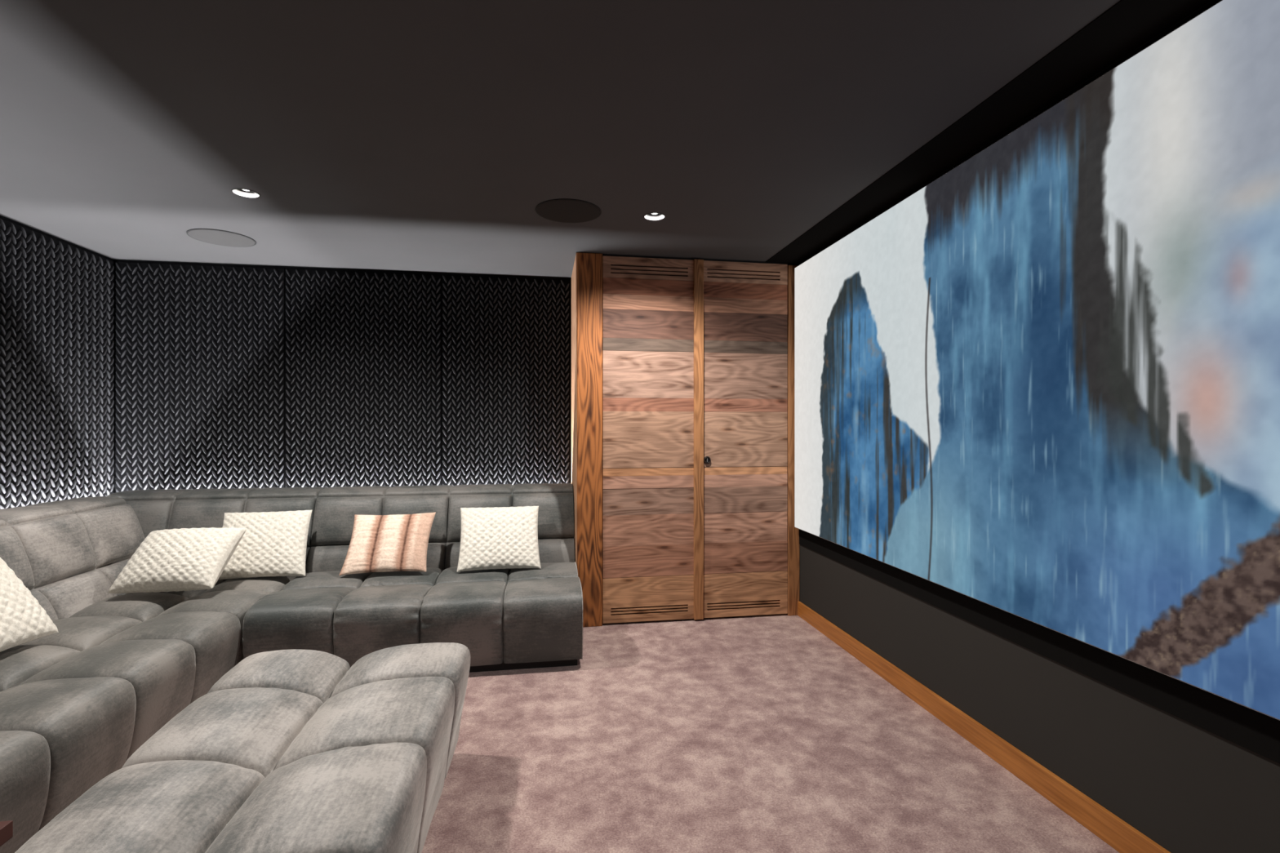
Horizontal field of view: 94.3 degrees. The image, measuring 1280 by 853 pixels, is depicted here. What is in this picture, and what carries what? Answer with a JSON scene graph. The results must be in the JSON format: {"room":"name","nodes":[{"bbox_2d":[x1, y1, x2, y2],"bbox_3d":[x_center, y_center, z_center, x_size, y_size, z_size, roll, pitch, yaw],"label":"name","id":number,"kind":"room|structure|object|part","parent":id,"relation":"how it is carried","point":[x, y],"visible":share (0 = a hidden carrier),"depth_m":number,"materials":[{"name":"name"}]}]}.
{"room":"home theater","nodes":[
{"label":"home theater","id":0,"kind":"room"},
{"bbox_2d":[0,215,113,261],"bbox_3d":[-3.062,-0.040,0.558,0.200,2.660,7.300,0,0,-9],"label":"wall","id":1,"kind":"structure","parent":0,"point":[1,216],"depth_m":3.49,"materials":[{"name":"black paint"}]},
{"bbox_2d":[0,217,114,509],"bbox_3d":[-3.253,-0.293,2.394,0.022,1.617,3.179,0,0,-9],"label":"wall panel","id":2,"kind":"object","parent":1,"relation":"attached to","point":[56,296],"visible":0.98,"depth_m":3.46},
{"bbox_2d":[113,259,571,493],"bbox_3d":[-1.288,-0.040,4.449,4.570,2.660,0.200,0,0,-9],"label":"wall","id":3,"kind":"structure","parent":0,"point":[114,260],"depth_m":4.21,"materials":[{"name":"black paint"}]},
{"bbox_2d":[115,261,284,493],"bbox_3d":[-2.992,-0.293,4.055,1.042,1.617,0.022,0,0,-9],"label":"wall panel","id":4,"kind":"object","parent":3,"relation":"attached to","point":[200,349],"visible":1,"depth_m":4.05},
{"bbox_2d":[284,268,441,487],"bbox_3d":[-1.958,-0.293,4.226,1.043,1.617,0.022,0,0,-9],"label":"wall panel","id":5,"kind":"object","parent":3,"relation":"attached to","point":[363,349],"visible":0.97,"depth_m":4.22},
{"bbox_2d":[441,275,569,485],"bbox_3d":[-0.983,-0.293,4.387,0.922,1.617,0.022,0,0,-9],"label":"wall panel","id":6,"kind":"object","parent":3,"relation":"attached to","point":[505,341],"visible":0.97,"depth_m":4.38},
{"bbox_2d":[0,0,1213,277],"bbox_3d":[-0.709,-1.245,0.947,4.970,0.250,7.300,0,0,-9],"label":"ceiling","id":7,"kind":"structure","parent":0,"point":[414,135],"depth_m":2.13,"materials":[{"name":"grey paint"}]},
{"bbox_2d":[186,228,256,247],"bbox_3d":[-2.481,-1.116,3.528,0.340,0.007,0.340,0,0,-9],"label":"ceiling speaker","id":8,"kind":"object","parent":7,"relation":"attached to","point":[222,237],"visible":1,"depth_m":3.50,"materials":[{"name":"paint"}]},
{"bbox_2d":[231,188,260,198],"bbox_3d":[-1.890,-1.137,2.850,0.118,0.039,0.118,0,0,-9],"label":"recessed light","id":9,"kind":"object","parent":7,"relation":"in","point":[240,192],"visible":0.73,"depth_m":2.88,"materials":[{"name":"paint"}]},
{"bbox_2d":[535,198,601,222],"bbox_3d":[-0.372,-1.116,3.089,0.340,0.007,0.340,0,0,-9],"label":"ceiling speaker","id":10,"kind":"object","parent":7,"relation":"attached to","point":[562,210],"visible":1,"depth_m":3.07,"materials":[{"name":"fabric"}]},
{"bbox_2d":[643,213,665,220],"bbox_3d":[0.078,-1.137,3.167,0.118,0.039,0.118,0,0,-9],"label":"recessed light","id":11,"kind":"object","parent":7,"relation":"in","point":[655,216],"visible":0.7,"depth_m":3.21,"materials":[{"name":"paint"}]},
{"bbox_2d":[421,613,1119,852],"bbox_3d":[-0.709,1.340,0.947,4.970,0.100,7.300,0,0,-9],"label":"floor","id":12,"kind":"structure","parent":0,"point":[761,733],"depth_m":2.28,"materials":[{"name":"carpet"}]},
{"bbox_2d":[0,820,13,846],"bbox_3d":[-1.497,1.060,1.022,0.420,0.460,0.400,0,0,-9],"label":"side table","id":13,"kind":"object","parent":12,"relation":"on","point":[6,827],"visible":1,"depth_m":1.24,"materials":[{"name":"brown wood"}]},
{"bbox_2d":[0,487,328,852],"bbox_3d":[-2.477,0.850,2.288,1.266,0.881,3.483,0,0,-9],"label":"sofa section","id":14,"kind":"object","parent":12,"relation":"on","point":[77,701],"visible":0.68,"depth_m":2.57,"materials":[{"name":"grey fabric"}]},
{"bbox_2d":[0,557,58,652],"bbox_3d":[-2.530,0.650,2.212,0.329,0.412,0.510,0,0,-9],"label":"cushion","id":15,"kind":"object","parent":14,"relation":"on","point":[23,620],"visible":1,"depth_m":2.33,"materials":[{"name":"cream quilted knit fabric"}]},
{"bbox_3d":[-2.817,0.825,2.028,0.510,0.831,3.080,0,0,-9],"label":"backrest","id":16,"kind":"part","parent":14,"relation":"part of","materials":[{"name":"grey fabric"}]},
{"bbox_3d":[-2.227,1.057,2.100,0.835,0.382,3.030,0,0,-9],"label":"seat","id":17,"kind":"part","parent":14,"relation":"part of","materials":[{"name":"grey fabric"}]},
{"bbox_2d":[107,527,246,593],"bbox_3d":[-2.424,0.699,3.137,0.492,0.299,0.323,0,0,-4],"label":"cushion","id":18,"kind":"object","parent":14,"relation":"on","point":[182,559],"visible":1,"depth_m":3.05,"materials":[{"name":"cream quilted knit fabric"}]},
{"bbox_3d":[-2.700,0.825,3.759,1.219,0.830,0.508,0,0,-9],"label":"corner backrest","id":19,"kind":"part","parent":14,"relation":"part of","materials":[{"name":"grey fabric"}]},
{"bbox_2d":[217,510,311,580],"bbox_3d":[-2.223,0.693,3.512,0.540,0.357,0.275,0,0,-9],"label":"cushion","id":20,"kind":"object","parent":14,"relation":"on","point":[273,544],"visible":0.86,"depth_m":3.46,"materials":[{"name":"cream quilted knit fabric"}]},
{"bbox_2d":[14,642,470,852],"bbox_3d":[-0.974,1.072,1.524,0.859,0.436,1.625,0,0,-9],"label":"ottoman","id":21,"kind":"object","parent":12,"relation":"on","point":[292,750],"visible":1,"depth_m":1.57,"materials":[{"name":"grey fabric"}]},
{"bbox_2d":[242,483,582,672],"bbox_3d":[-1.220,0.850,3.625,1.657,0.880,1.256,0,0,-9],"label":"sofa section","id":22,"kind":"object","parent":12,"relation":"on","point":[516,618],"visible":0.84,"depth_m":3.15,"materials":[{"name":"grey fabric"}]},
{"bbox_2d":[338,511,435,575],"bbox_3d":[-1.512,0.700,3.587,0.497,0.320,0.275,0,0,-9],"label":"cushion","id":23,"kind":"object","parent":22,"relation":"on","point":[395,542],"visible":1,"depth_m":3.54,"materials":[{"name":"beige fabric"}]},
{"bbox_3d":[-1.186,1.058,3.412,1.654,0.379,0.824,0,0,-9],"label":"seat","id":24,"kind":"part","parent":22,"relation":"part of","materials":[{"name":"grey fabric"}]},
{"bbox_3d":[-1.282,0.825,3.993,1.654,0.830,0.510,0,0,-9],"label":"backrest","id":25,"kind":"part","parent":22,"relation":"part of","materials":[{"name":"grey fabric"}]},
{"bbox_2d":[456,506,541,572],"bbox_3d":[-0.877,0.693,3.714,0.510,0.349,0.299,0,0,-9],"label":"cushion","id":26,"kind":"object","parent":22,"relation":"on","point":[495,538],"visible":1,"depth_m":3.65,"materials":[{"name":"cream quilted knit fabric"}]},
{"bbox_2d":[571,252,799,626],"bbox_3d":[0.287,0.086,4.261,1.520,2.408,0.682,0,0,-9],"label":"tall cabinet","id":27,"kind":"object","parent":12,"relation":"on","point":[682,369],"visible":0.98,"depth_m":3.93,"materials":[{"name":"brown wood"}]},
{"bbox_3d":[-0.454,0.086,4.147,0.020,2.408,0.664,0,0,-9],"label":"panel","id":28,"kind":"part","parent":27,"relation":"part of","materials":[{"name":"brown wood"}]},
{"bbox_3d":[-0.328,0.086,3.853,0.162,2.407,0.061,0,0,-9],"label":"post","id":29,"kind":"part","parent":27,"relation":"part of","materials":[{"name":"brown wood"}]},
{"bbox_3d":[0.069,0.085,3.910,0.630,2.381,0.027,0,0,-9],"label":"door","id":30,"kind":"part","parent":27,"relation":"part of","materials":[{"name":"brown wood"}]},
{"bbox_3d":[0.339,0.086,4.006,1.500,2.408,0.015,0,0,-9],"label":"panel","id":31,"kind":"part","parent":27,"relation":"part of","materials":[{"name":"brown wood"}]},
{"bbox_3d":[0.377,-1.113,3.981,1.271,0.009,0.044,0,0,-9],"label":"head rail","id":32,"kind":"part","parent":27,"relation":"part of","materials":[{"name":"brown wood"}]},
{"bbox_3d":[0.447,0.224,3.953,0.052,0.052,0.014,0,0,-9],"label":"ring handle","id":33,"kind":"part","parent":27,"relation":"part of","materials":[{"name":"metal"}]},
{"bbox_3d":[0.693,0.085,4.013,0.630,2.381,0.027,0,0,-9],"label":"door","id":34,"kind":"part","parent":27,"relation":"part of","materials":[{"name":"brown wood"}]},
{"bbox_3d":[1.046,0.095,4.081,0.081,2.390,0.059,0,0,-9],"label":"post","id":35,"kind":"part","parent":27,"relation":"part of","materials":[{"name":"brown wood"}]},
{"bbox_2d":[795,0,1279,852],"bbox_3d":[1.644,-0.040,1.336,0.200,2.660,7.300,0,0,-9],"label":"wall","id":36,"kind":"structure","parent":0,"point":[1184,786],"depth_m":1.95,"materials":[{"name":"paint"}]},
{"bbox_2d":[797,601,1170,852],"bbox_3d":[1.593,1.242,0.986,0.016,0.096,6.226,0,0,-9],"label":"baseboard","id":37,"kind":"structure","parent":36,"relation":"attached to","point":[1107,826],"depth_m":2.25,"materials":[{"name":"orange wood"}]},
{"bbox_2d":[765,0,1212,263],"bbox_3d":[1.477,-1.123,0.974,0.233,0.014,6.240,0,0,-9],"label":"trim","id":38,"kind":"structure","parent":36,"relation":"attached to","point":[1126,25],"depth_m":2.05,"materials":[{"name":"black fabric"}]},
{"bbox_2d":[794,0,1279,764],"bbox_3d":[1.574,-0.155,0.992,0.050,1.917,6.204,0,0,-9],"label":"projection screen","id":39,"kind":"object","parent":36,"relation":"attached to","point":[1037,389],"visible":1,"depth_m":1.86,"materials":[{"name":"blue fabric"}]}
]}

